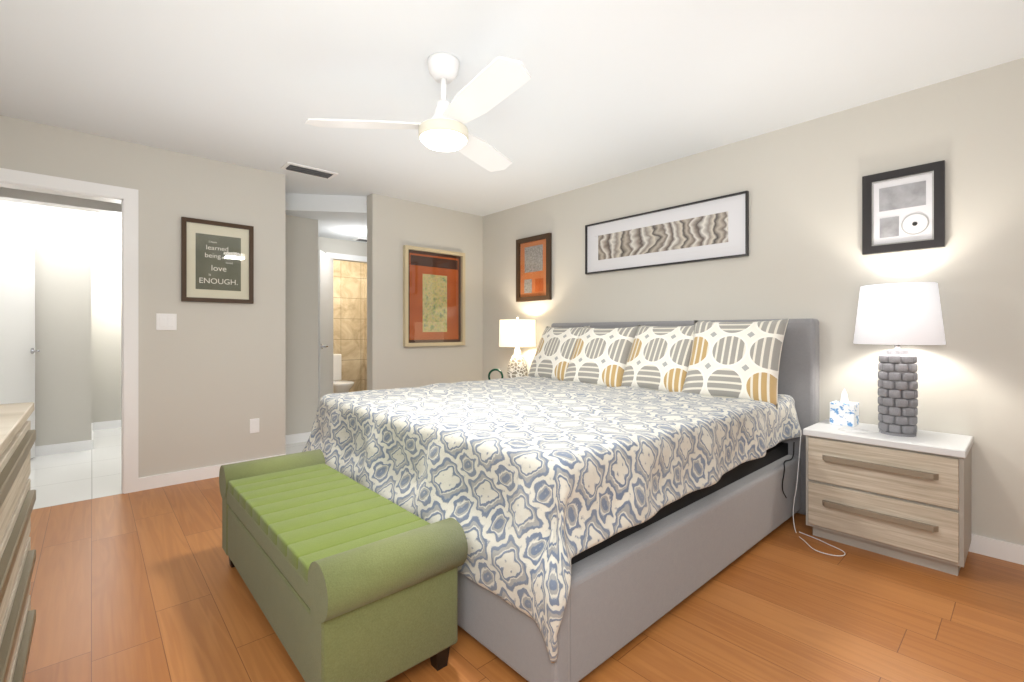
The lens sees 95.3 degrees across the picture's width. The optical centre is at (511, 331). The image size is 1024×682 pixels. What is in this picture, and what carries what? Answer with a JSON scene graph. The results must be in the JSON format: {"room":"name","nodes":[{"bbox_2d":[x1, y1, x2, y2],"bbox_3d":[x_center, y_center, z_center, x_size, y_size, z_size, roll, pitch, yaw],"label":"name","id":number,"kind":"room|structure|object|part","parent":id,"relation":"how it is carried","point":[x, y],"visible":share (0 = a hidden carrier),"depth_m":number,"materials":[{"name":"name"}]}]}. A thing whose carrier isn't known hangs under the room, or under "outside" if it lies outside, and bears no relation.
{"room":"bedroom","nodes":[
{"label":"bedroom","id":0,"kind":"room"},
{"bbox_2d":[0,200,90,445],"bbox_3d":[-4.261,-0.099,4.264,0.620,2.440,0.100,0,0,-42],"label":"wall","id":1,"kind":"structure","parent":0,"point":[63,324],"depth_m":4.30,"materials":[{"name":"grey paint"}]},
{"bbox_2d":[35,440,90,456],"bbox_3d":[-4.223,1.076,4.222,0.620,0.090,0.013,0,0,-42],"label":"baseboard","id":2,"kind":"structure","parent":1,"relation":"attached to","point":[44,450],"depth_m":4.29,"materials":[{"name":"white wood"}]},
{"bbox_2d":[91,215,120,422],"bbox_3d":[-4.378,-0.099,5.679,1.100,2.440,0.100,0,0,-42],"label":"wall","id":3,"kind":"structure","parent":0,"point":[105,318],"depth_m":5.35,"materials":[{"name":"grey paint"}]},
{"bbox_2d":[93,420,120,430],"bbox_3d":[-4.545,1.076,5.453,0.550,0.090,0.013,0,0,-42],"label":"baseboard","id":4,"kind":"structure","parent":3,"relation":"attached to","point":[103,425],"depth_m":5.35,"materials":[{"name":"white wood"}]},
{"bbox_2d":[28,428,306,508],"bbox_3d":[-3.187,1.161,4.869,5.085,0.080,3.100,0,0,-42],"label":"floor","id":5,"kind":"structure","parent":0,"point":[71,477],"depth_m":3.71,"materials":[{"name":"white tile"}]},
{"bbox_2d":[0,115,482,490],"bbox_3d":[-1.839,-0.099,4.068,3.955,2.440,0.133,0,0,-42],"label":"wall","id":6,"kind":"structure","parent":0,"point":[211,379],"depth_m":3.62,"materials":[{"name":"grey paint"}]},
{"bbox_2d":[0,168,137,493],"bbox_3d":[-3.015,0.064,3.008,0.940,2.115,0.136,0,0,-42],"label":"door frame","id":7,"kind":"structure","parent":6,"relation":"attached to","point":[130,346],"depth_m":3.23,"materials":[{"name":"white wood"}]},
{"bbox_2d":[156,313,176,329],"bbox_3d":[-2.508,-0.069,3.388,0.120,0.120,0.009,0,0,-42],"label":"switch plate","id":8,"kind":"object","parent":6,"relation":"attached to","point":[166,321],"visible":1,"depth_m":3.39,"materials":[{"name":"white plastic"}]},
{"bbox_2d":[181,217,253,303],"bbox_3d":[-2.260,-0.534,3.597,0.475,0.620,0.026,0,0,-42],"label":"picture","id":9,"kind":"object","parent":6,"relation":"attached to","point":[217,261],"visible":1,"depth_m":3.59,"materials":[{"name":"beige"}]},
{"bbox_3d":[-2.425,-0.534,3.448,0.030,0.560,0.026,0,0,-42],"label":"frame","id":10,"kind":"part","parent":9,"relation":"part of","materials":[{"name":"brown wood"}]},
{"bbox_3d":[-2.260,-0.829,3.597,0.475,0.030,0.026,0,0,-42],"label":"frame","id":11,"kind":"part","parent":9,"relation":"part of","materials":[{"name":"brown wood"}]},
{"bbox_3d":[-2.260,-0.239,3.597,0.475,0.030,0.026,0,0,-42],"label":"frame","id":12,"kind":"part","parent":9,"relation":"part of","materials":[{"name":"brown wood"}]},
{"bbox_2d":[195,232,240,291],"bbox_3d":[-2.261,-0.529,3.599,0.300,0.420,0.002,0,0,-42],"label":"art","id":13,"kind":"object","parent":9,"relation":"attached to","point":[217,255],"depth_m":3.59},
{"bbox_3d":[-2.094,-0.534,3.746,0.030,0.560,0.026,0,0,-42],"label":"frame","id":14,"kind":"part","parent":9,"relation":"part of","materials":[{"name":"brown wood"}]},
{"bbox_2d":[250,418,258,433],"bbox_3d":[-2.081,0.763,3.773,0.070,0.115,0.008,0,0,-42],"label":"electrical outlet plate","id":15,"kind":"object","parent":6,"relation":"attached to","point":[254,425],"visible":1,"depth_m":3.77,"materials":[{"name":"white plastic"}]},
{"bbox_2d":[252,426,257,431],"bbox_3d":[-2.080,0.788,3.771,0.036,0.035,0.003,0,0,-42],"label":"socket","id":16,"kind":"object","parent":15,"relation":"attached to","point":[254,428],"depth_m":3.77,"materials":[{"name":"white plastic"}]},
{"bbox_2d":[252,420,257,425],"bbox_3d":[-2.080,0.739,3.771,0.036,0.035,0.003,0,0,-42],"label":"socket","id":17,"kind":"object","parent":15,"relation":"attached to","point":[254,422],"depth_m":3.77,"materials":[{"name":"white plastic"}]},
{"bbox_2d":[403,245,464,346],"bbox_3d":[-0.802,-0.354,4.897,0.735,1.010,0.048,0,0,-42],"label":"picture","id":18,"kind":"object","parent":6,"relation":"attached to","point":[433,297],"visible":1,"depth_m":4.88,"materials":[{"name":"brown"}]},
{"bbox_3d":[-1.062,-0.354,4.662,0.035,0.940,0.048,0,0,-42],"label":"frame","id":19,"kind":"part","parent":18,"relation":"part of","materials":[{"name":"beige wood"}]},
{"bbox_3d":[-0.802,-0.842,4.897,0.735,0.035,0.048,0,0,-42],"label":"frame","id":20,"kind":"part","parent":18,"relation":"part of","materials":[{"name":"beige wood"}]},
{"bbox_3d":[-0.802,0.134,4.897,0.735,0.035,0.048,0,0,-42],"label":"frame","id":21,"kind":"part","parent":18,"relation":"part of","materials":[{"name":"beige wood"}]},
{"bbox_3d":[-0.542,-0.354,5.131,0.035,0.940,0.048,0,0,-42],"label":"frame","id":22,"kind":"part","parent":18,"relation":"part of","materials":[{"name":"beige wood"}]},
{"bbox_2d":[285,215,317,434],"bbox_3d":[-2.284,-0.099,4.673,0.635,2.440,0.100,0,0,-42],"label":"wall","id":23,"kind":"structure","parent":0,"point":[301,320],"depth_m":4.74,"materials":[{"name":"grey paint"}]},
{"bbox_2d":[285,432,310,444],"bbox_3d":[-2.209,1.076,4.665,0.535,0.090,0.013,0,0,-42],"label":"baseboard","id":24,"kind":"structure","parent":23,"relation":"attached to","point":[296,438],"depth_m":4.70,"materials":[{"name":"white wood"}]},
{"bbox_2d":[285,193,366,242],"bbox_3d":[-1.711,-1.240,5.297,2.120,0.161,1.480,0,0,-42],"label":"ceiling","id":25,"kind":"structure","parent":0,"point":[341,217],"depth_m":4.56,"materials":[{"name":"white paint"}]},
{"bbox_2d":[353,238,366,241],"bbox_3d":[-1.841,-1.153,5.926,0.300,0.011,0.170,0,0,-42],"label":"ceiling vent","id":26,"kind":"object","parent":25,"relation":"in","point":[361,239],"visible":0.43,"depth_m":5.84,"materials":[{"name":"white metal"}]},
{"bbox_2d":[318,237,366,262],"bbox_3d":[-2.196,-0.099,5.923,1.170,2.440,0.100,0,0,-42],"label":"wall","id":27,"kind":"structure","parent":0,"point":[339,246],"depth_m":5.90,"materials":[{"name":"grey paint"}]},
{"bbox_2d":[318,250,332,406],"bbox_3d":[-2.199,0.100,5.483,0.388,2.018,0.532,0,0,-42],"label":"door","id":28,"kind":"structure","parent":27,"relation":"in","point":[325,323],"depth_m":5.42,"materials":[{"name":"white wood"}]},
{"bbox_2d":[326,252,366,261],"bbox_3d":[-1.983,-0.944,6.038,0.840,0.070,0.015,0,0,-42],"label":"door frame","id":29,"kind":"structure","parent":27,"relation":"attached to","point":[348,257],"depth_m":5.93,"materials":[{"name":"white wood"}]},
{"bbox_2d":[333,260,363,391],"bbox_3d":[-3.032,-0.099,7.162,1.585,2.440,0.100,0,0,-42],"label":"wall","id":30,"kind":"structure","parent":0,"point":[348,311],"depth_m":7.48,"materials":[{"name":"tile"}]},
{"bbox_2d":[0,0,1023,217],"bbox_3d":[-1.580,-1.359,3.086,5.085,0.080,8.100,0,0,-42],"label":"ceiling","id":31,"kind":"structure","parent":0,"point":[609,89],"depth_m":2.39,"materials":[{"name":"white paint"}]},
{"bbox_2d":[0,187,120,215],"bbox_3d":[-3.421,-1.149,3.743,1.170,0.340,0.140,0,0,-42],"label":"beam","id":32,"kind":"structure","parent":31,"relation":"attached to","point":[40,198],"depth_m":3.60,"materials":[{"name":"white"}]},
{"bbox_2d":[280,162,337,178],"bbox_3d":[-1.657,-1.311,3.825,0.400,0.016,0.180,0,0,-42],"label":"ceiling vent","id":33,"kind":"object","parent":31,"relation":"in","point":[285,165],"depth_m":3.80,"materials":[{"name":"white metal"}]},
{"bbox_3d":[-1.688,-1.306,3.859,0.330,0.006,0.022,0,0,-42],"label":"louvered air vent","id":34,"kind":"part","parent":33,"relation":"part of","materials":[{"name":"metal"}]},
{"bbox_3d":[-1.661,-1.306,3.829,0.330,0.006,0.022,0,0,-42],"label":"louvered air vent","id":35,"kind":"part","parent":33,"relation":"part of","materials":[{"name":"metal"}]},
{"bbox_3d":[-1.657,-1.311,3.825,0.340,0.004,0.120,0,0,-42],"label":"slot air vent","id":36,"kind":"part","parent":33,"relation":"part of","materials":[{"name":"metal"}]},
{"bbox_3d":[-1.634,-1.306,3.799,0.330,0.006,0.022,0,0,-42],"label":"louvered air vent","id":37,"kind":"part","parent":33,"relation":"part of","materials":[{"name":"metal"}]},
{"bbox_2d":[305,52,530,171],"bbox_3d":[-0.233,-1.109,2.230,1.145,0.420,1.092,0,0,-42],"label":"ceiling fan","id":38,"kind":"object","parent":31,"relation":"hanging from","point":[494,82],"visible":1,"depth_m":2.19,"materials":[{"name":"white plastic"}]},
{"bbox_3d":[-0.700,-1.001,2.260,0.493,0.040,0.423,0,0,-42],"label":"blade","id":39,"kind":"part","parent":38,"relation":"part of","materials":[{"name":"white"}]},
{"bbox_3d":[-0.335,-1.032,2.283,0.230,0.176,0.230,0,0,-42],"label":"motor","id":40,"kind":"part","parent":38,"relation":"part of","materials":[{"name":"white"}]},
{"bbox_3d":[-0.179,-1.001,2.616,0.547,0.040,0.312,0,0,-42],"label":"blade","id":41,"kind":"part","parent":38,"relation":"part of","materials":[{"name":"white plastic"}]},
{"bbox_3d":[-0.134,-1.001,1.969,0.195,0.040,0.571,0,0,-42],"label":"blade","id":42,"kind":"part","parent":38,"relation":"part of","materials":[{"name":"white plastic"}]},
{"bbox_2d":[488,317,535,379],"bbox_3d":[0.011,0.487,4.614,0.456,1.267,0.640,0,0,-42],"label":"lamp","id":43,"kind":"object","parent":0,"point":[516,333],"visible":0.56,"depth_m":4.45,"materials":[{"name":"white fabric"}]},
{"bbox_2d":[24,477,1023,681],"bbox_3d":[-0.212,1.161,2.165,4.285,0.080,4.900,0,0,-42],"label":"floor","id":44,"kind":"structure","parent":0,"point":[148,585],"depth_m":1.83,"materials":[{"name":"brown wood"}]},
{"bbox_2d":[0,402,35,681],"bbox_3d":[-1.246,0.681,0.775,0.546,0.880,1.740,0,0,-42],"label":"dresser","id":45,"kind":"object","parent":44,"relation":"on","point":[17,553],"visible":1,"depth_m":1.24,"materials":[{"name":"beige wood"}]},
{"bbox_3d":[-1.064,0.584,0.939,0.020,0.179,1.680,0,0,-42],"label":"drawer","id":46,"kind":"part","parent":45,"relation":"part of","materials":[{"name":"beige wood"}]},
{"bbox_3d":[-1.064,0.778,0.939,0.020,0.179,1.680,0,0,-42],"label":"drawer","id":47,"kind":"part","parent":45,"relation":"part of","materials":[{"name":"beige wood"}]},
{"bbox_3d":[-1.051,0.531,0.951,0.020,0.035,1.520,0,0,-42],"label":"handle","id":48,"kind":"part","parent":45,"relation":"part of","materials":[{"name":"brown"}]},
{"bbox_3d":[-1.051,0.727,0.951,0.020,0.035,1.520,0,0,-42],"label":"handle","id":49,"kind":"part","parent":45,"relation":"part of","materials":[{"name":"brown"}]},
{"bbox_3d":[-1.051,0.921,0.951,0.020,0.035,1.520,0,0,-42],"label":"handle","id":50,"kind":"part","parent":45,"relation":"part of","materials":[{"name":"brown"}]},
{"bbox_2d":[219,449,467,681],"bbox_3d":[-0.786,0.879,1.903,0.456,0.483,1.410,0,0,-42],"label":"bench","id":51,"kind":"object","parent":44,"relation":"on","point":[345,578],"visible":1,"depth_m":1.50,"materials":[{"name":"green fabric"}]},
{"bbox_3d":[-1.206,0.842,2.369,0.456,0.408,0.156,0,0,-42],"label":"arm","id":52,"kind":"part","parent":51,"relation":"part of"},
{"bbox_3d":[-0.786,0.721,1.903,0.442,0.060,1.094,0,0,-42],"label":"seat","id":53,"kind":"part","parent":51,"relation":"part of","materials":[{"name":"green fabric"}]},
{"bbox_3d":[-0.367,0.842,1.437,0.456,0.408,0.156,0,0,-42],"label":"arm","id":54,"kind":"part","parent":51,"relation":"part of"},
{"bbox_3d":[-0.244,1.081,1.567,0.055,0.080,0.055,0,0,-42],"label":"leg","id":55,"kind":"part","parent":51,"relation":"part of","materials":[{"name":"black wood"}]},
{"bbox_2d":[302,318,818,681],"bbox_3d":[0.275,0.521,2.899,2.360,1.200,2.218,0,0,-42],"label":"bed","id":56,"kind":"object","parent":44,"relation":"on","point":[600,492],"visible":0.83,"depth_m":1.99,"materials":[{"name":"grey fabric"}]},
{"bbox_2d":[526,325,589,385],"bbox_3d":[0.390,0.194,4.041,0.170,0.540,0.540,32,-19,-33],"label":"pillow","id":57,"kind":"object","parent":56,"relation":"on","point":[554,353],"depth_m":3.94,"materials":[{"name":"white fabric"}]},
{"bbox_3d":[0.257,0.926,2.911,2.160,0.330,2.120,0,0,-42],"label":"frame","id":58,"kind":"part","parent":56,"relation":"part of","materials":[{"name":"grey fabric"}]},
{"bbox_2d":[560,326,640,392],"bbox_3d":[0.684,0.197,3.645,0.550,0.550,0.170,0,-30,45],"label":"pillow","id":59,"kind":"object","parent":56,"relation":"on","point":[596,357],"depth_m":3.55,"materials":[{"name":"white fabric"}]},
{"bbox_2d":[617,323,706,399],"bbox_3d":[1.048,0.192,3.300,0.170,0.550,0.550,34,-21,-34],"label":"pillow","id":60,"kind":"object","parent":56,"relation":"on","point":[649,358],"depth_m":3.23,"materials":[{"name":"white fabric"}]},
{"bbox_3d":[1.127,0.521,3.634,0.110,1.200,2.170,0,0,-42],"label":"headboard","id":61,"kind":"part","parent":56,"relation":"part of","materials":[{"name":"grey fabric"}]},
{"bbox_2d":[679,318,789,409],"bbox_3d":[1.369,0.179,2.904,0.570,0.570,0.170,0,-26,43],"label":"pillow","id":62,"kind":"object","parent":56,"relation":"on","point":[722,361],"depth_m":2.82,"materials":[{"name":"fabric"}]},
{"bbox_2d":[782,442,794,497],"bbox_3d":[1.607,0.806,2.712,0.306,0.274,0.040,0,0,-42],"label":"cable","id":63,"kind":"object","parent":56,"relation":"attached to","point":[784,469],"visible":0.98,"depth_m":2.64,"materials":[{"name":"black plastic"}]},
{"bbox_2d":[793,430,845,555],"bbox_3d":[1.639,0.849,2.505,0.315,0.557,0.291,0,0,-42],"label":"cable","id":64,"kind":"object","parent":44,"relation":"on","point":[793,513],"depth_m":2.60,"materials":[{"name":"white"}]},
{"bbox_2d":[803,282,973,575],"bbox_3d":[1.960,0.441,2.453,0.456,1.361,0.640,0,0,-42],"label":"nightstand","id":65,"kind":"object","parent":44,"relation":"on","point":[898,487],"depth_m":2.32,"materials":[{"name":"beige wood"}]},
{"bbox_3d":[1.841,0.527,2.481,0.129,0.004,0.184,0,0,-42],"label":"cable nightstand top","id":66,"kind":"part","parent":65,"relation":"part of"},
{"bbox_3d":[1.800,0.669,2.309,0.025,0.026,0.461,0,0,-42],"label":"handle","id":67,"kind":"part","parent":65,"relation":"part of","materials":[{"name":"brown"}]},
{"bbox_3d":[1.800,0.909,2.309,0.025,0.026,0.461,0,0,-42],"label":"handle","id":68,"kind":"part","parent":65,"relation":"part of","materials":[{"name":"brown"}]},
{"bbox_3d":[1.816,0.690,2.323,0.020,0.227,0.592,0,0,-42],"label":"drawer","id":69,"kind":"part","parent":65,"relation":"part of","materials":[{"name":"beige wood"}]},
{"bbox_3d":[1.816,0.929,2.323,0.020,0.227,0.592,0,0,-42],"label":"drawer","id":70,"kind":"part","parent":65,"relation":"part of","materials":[{"name":"beige wood"}]},
{"bbox_2d":[853,282,945,436],"bbox_3d":[2.002,0.145,2.424,0.370,0.771,0.370,0,0,-42],"label":"lamp","id":71,"kind":"object","parent":65,"relation":"on","point":[907,313],"depth_m":2.35,"materials":[{"name":"white fabric"}]},
{"bbox_2d":[364,58,1023,544],"bbox_3d":[0.264,-0.099,4.748,0.120,2.440,8.100,0,0,-42],"label":"wall","id":72,"kind":"structure","parent":0,"point":[801,184],"depth_m":2.76,"materials":[{"name":"grey paint"}]},
{"bbox_2d":[516,233,551,301],"bbox_3d":[0.214,-0.634,4.716,0.033,0.650,0.480,0,0,-42],"label":"picture","id":73,"kind":"object","parent":72,"relation":"attached to","point":[533,268],"visible":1,"depth_m":4.71,"materials":[{"name":"brown"}]},
{"bbox_3d":[0.068,-0.634,4.878,0.033,0.560,0.045,0,0,-42],"label":"frame","id":74,"kind":"part","parent":73,"relation":"part of","materials":[{"name":"brown wood"}]},
{"bbox_2d":[524,278,531,293],"bbox_3d":[0.164,-0.464,4.779,0.002,0.140,0.110,0,0,-42],"label":"art","id":75,"kind":"object","parent":73,"relation":"attached to","point":[527,281],"depth_m":4.78},
{"label":"glass","id":76,"kind":"part","parent":73,"relation":"part of","materials":[{"name":"glass"}]},
{"bbox_2d":[524,244,542,272],"bbox_3d":[0.218,-0.734,4.720,0.002,0.260,0.260,0,0,-42],"label":"art","id":77,"kind":"object","parent":73,"relation":"attached to","point":[533,253],"depth_m":4.72},
{"bbox_3d":[0.214,-0.936,4.716,0.033,0.045,0.480,0,0,-42],"label":"frame","id":78,"kind":"part","parent":73,"relation":"part of","materials":[{"name":"brown wood"}]},
{"bbox_3d":[0.214,-0.332,4.716,0.033,0.045,0.480,0,0,-42],"label":"frame","id":79,"kind":"part","parent":73,"relation":"part of","materials":[{"name":"brown wood"}]},
{"bbox_2d":[535,278,543,291],"bbox_3d":[0.271,-0.464,4.660,0.002,0.130,0.110,0,0,-42],"label":"art","id":80,"kind":"object","parent":73,"relation":"attached to","point":[539,282],"depth_m":4.66},
{"bbox_3d":[0.359,-0.634,4.555,0.033,0.560,0.045,0,0,-42],"label":"frame","id":81,"kind":"part","parent":73,"relation":"part of","materials":[{"name":"brown wood"}]},
{"bbox_2d":[585,191,748,273],"bbox_3d":[1.138,-0.736,3.695,0.028,0.440,1.400,0,0,-42],"label":"framed picture","id":82,"kind":"object","parent":72,"relation":"attached to","point":[715,228],"visible":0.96,"depth_m":3.59,"materials":[{"name":"white"}]},
{"bbox_3d":[0.673,-0.736,4.211,0.028,0.416,0.012,0,0,-42],"label":"frame","id":83,"kind":"part","parent":82,"relation":"part of","materials":[{"name":"black wood"}]},
{"bbox_2d":[598,211,728,260],"bbox_3d":[1.140,-0.736,3.697,0.002,0.215,1.130,0,0,-42],"label":"art","id":84,"kind":"object","parent":82,"relation":"attached to","point":[710,229],"depth_m":3.63},
{"bbox_3d":[1.138,-0.950,3.695,0.028,0.012,1.400,0,0,-42],"label":"frame","id":85,"kind":"part","parent":82,"relation":"part of","materials":[{"name":"black wood"}]},
{"bbox_3d":[1.138,-0.522,3.695,0.028,0.012,1.400,0,0,-42],"label":"frame","id":86,"kind":"part","parent":82,"relation":"part of","materials":[{"name":"black wood"}]},
{"bbox_3d":[1.602,-0.736,3.180,0.028,0.416,0.012,0,0,-42],"label":"frame","id":87,"kind":"part","parent":82,"relation":"part of","materials":[{"name":"black wood"}]},
{"bbox_2d":[862,160,944,254],"bbox_3d":[2.149,-0.669,2.573,0.028,0.450,0.350,0,0,-42],"label":"framed picture","id":88,"kind":"object","parent":72,"relation":"attached to","point":[903,209],"visible":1,"depth_m":2.56,"materials":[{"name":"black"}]},
{"bbox_3d":[2.046,-0.669,2.687,0.028,0.366,0.042,0,0,-42],"label":"frame","id":89,"kind":"part","parent":88,"relation":"part of","materials":[{"name":"black wood"}]},
{"bbox_2d":[879,216,898,238],"bbox_3d":[2.115,-0.584,2.615,0.002,0.110,0.085,0,0,-42],"label":"art","id":90,"kind":"object","parent":88,"relation":"attached to","point":[888,225],"depth_m":2.61},
{"label":"glass","id":91,"kind":"part","parent":88,"relation":"part of","materials":[{"name":"glass"}]},
{"bbox_2d":[879,180,925,211],"bbox_3d":[2.151,-0.744,2.575,0.002,0.130,0.200,0,0,-42],"label":"art","id":92,"kind":"object","parent":88,"relation":"attached to","point":[907,195],"depth_m":2.57},
{"bbox_3d":[2.149,-0.873,2.573,0.028,0.042,0.350,0,0,-42],"label":"frame","id":93,"kind":"part","parent":88,"relation":"part of","materials":[{"name":"black wood"}]},
{"bbox_3d":[2.149,-0.465,2.573,0.028,0.042,0.350,0,0,-42],"label":"frame","id":94,"kind":"part","parent":88,"relation":"part of","materials":[{"name":"black wood"}]},
{"bbox_2d":[912,221,917,225],"bbox_3d":[2.185,-0.584,2.531,0.003,0.022,0.022,0,0,-42],"label":"art","id":95,"kind":"object","parent":88,"relation":"attached to","point":[914,223],"depth_m":2.53},
{"bbox_2d":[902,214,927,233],"bbox_3d":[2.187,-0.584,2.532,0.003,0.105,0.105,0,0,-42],"label":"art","id":96,"kind":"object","parent":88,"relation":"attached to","point":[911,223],"depth_m":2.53},
{"bbox_2d":[901,213,929,234],"bbox_3d":[2.188,-0.584,2.534,0.003,0.115,0.115,0,0,-42],"label":"art","id":97,"kind":"object","parent":88,"relation":"attached to","point":[911,223],"depth_m":2.53},
{"bbox_3d":[2.252,-0.669,2.458,0.028,0.366,0.042,0,0,-42],"label":"frame","id":98,"kind":"part","parent":88,"relation":"part of","materials":[{"name":"black wood"}]},
{"bbox_2d":[969,534,1023,564],"bbox_3d":[1.267,1.076,3.566,0.013,0.090,4.800,0,0,-42],"label":"baseboard","id":99,"kind":"structure","parent":72,"relation":"attached to","point":[999,549],"depth_m":2.30,"materials":[{"name":"white wood"}]},
{"bbox_3d":[-2.537,1.161,6.612,1.585,0.080,1.580,0,0,-42],"label":"floor","id":100,"kind":"structure","parent":0,"visible":0},
{"bbox_2d":[333,354,353,392],"bbox_3d":[-2.564,0.731,6.758,0.400,0.780,0.848,0,0,-42],"label":"toilet","id":101,"kind":"object","parent":100,"relation":"on","point":[342,386],"visible":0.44,"depth_m":6.67,"materials":[{"name":"white ceramic"}]},
{"bbox_3d":[-2.787,0.541,7.006,0.400,0.400,0.180,0,0,-42],"label":"tank","id":102,"kind":"part","parent":101,"relation":"part of","materials":[{"name":"white ceramic"}]},
{"bbox_3d":[-2.439,0.918,6.619,0.361,0.405,0.475,0,0,-42],"label":"bowl","id":103,"kind":"part","parent":101,"relation":"part of","materials":[{"name":"white ceramic"}]},
{"bbox_3d":[-4.446,-0.099,4.858,0.100,2.440,1.030,0,0,-42],"label":"wall","id":104,"kind":"structure","parent":0,"visible":0},
{"bbox_2d":[91,423,92,448],"bbox_3d":[-4.370,1.076,4.859,0.013,0.090,1.130,0,0,-42],"label":"baseboard","id":105,"kind":"structure","parent":104,"relation":"attached to","point":[91,435],"depth_m":4.60,"materials":[{"name":"white wood"}]},
{"bbox_3d":[-4.473,-0.099,3.790,0.330,2.440,2.980,0,0,-42],"label":"wall","id":106,"kind":"structure","parent":0,"visible":0},
{"bbox_2d":[0,214,39,457],"bbox_3d":[-4.086,0.100,3.849,0.242,2.018,0.640,0,0,-42],"label":"hall door","id":107,"kind":"structure","parent":106,"relation":"in","point":[17,312],"depth_m":3.85,"materials":[{"name":"white wood"}]}
]}

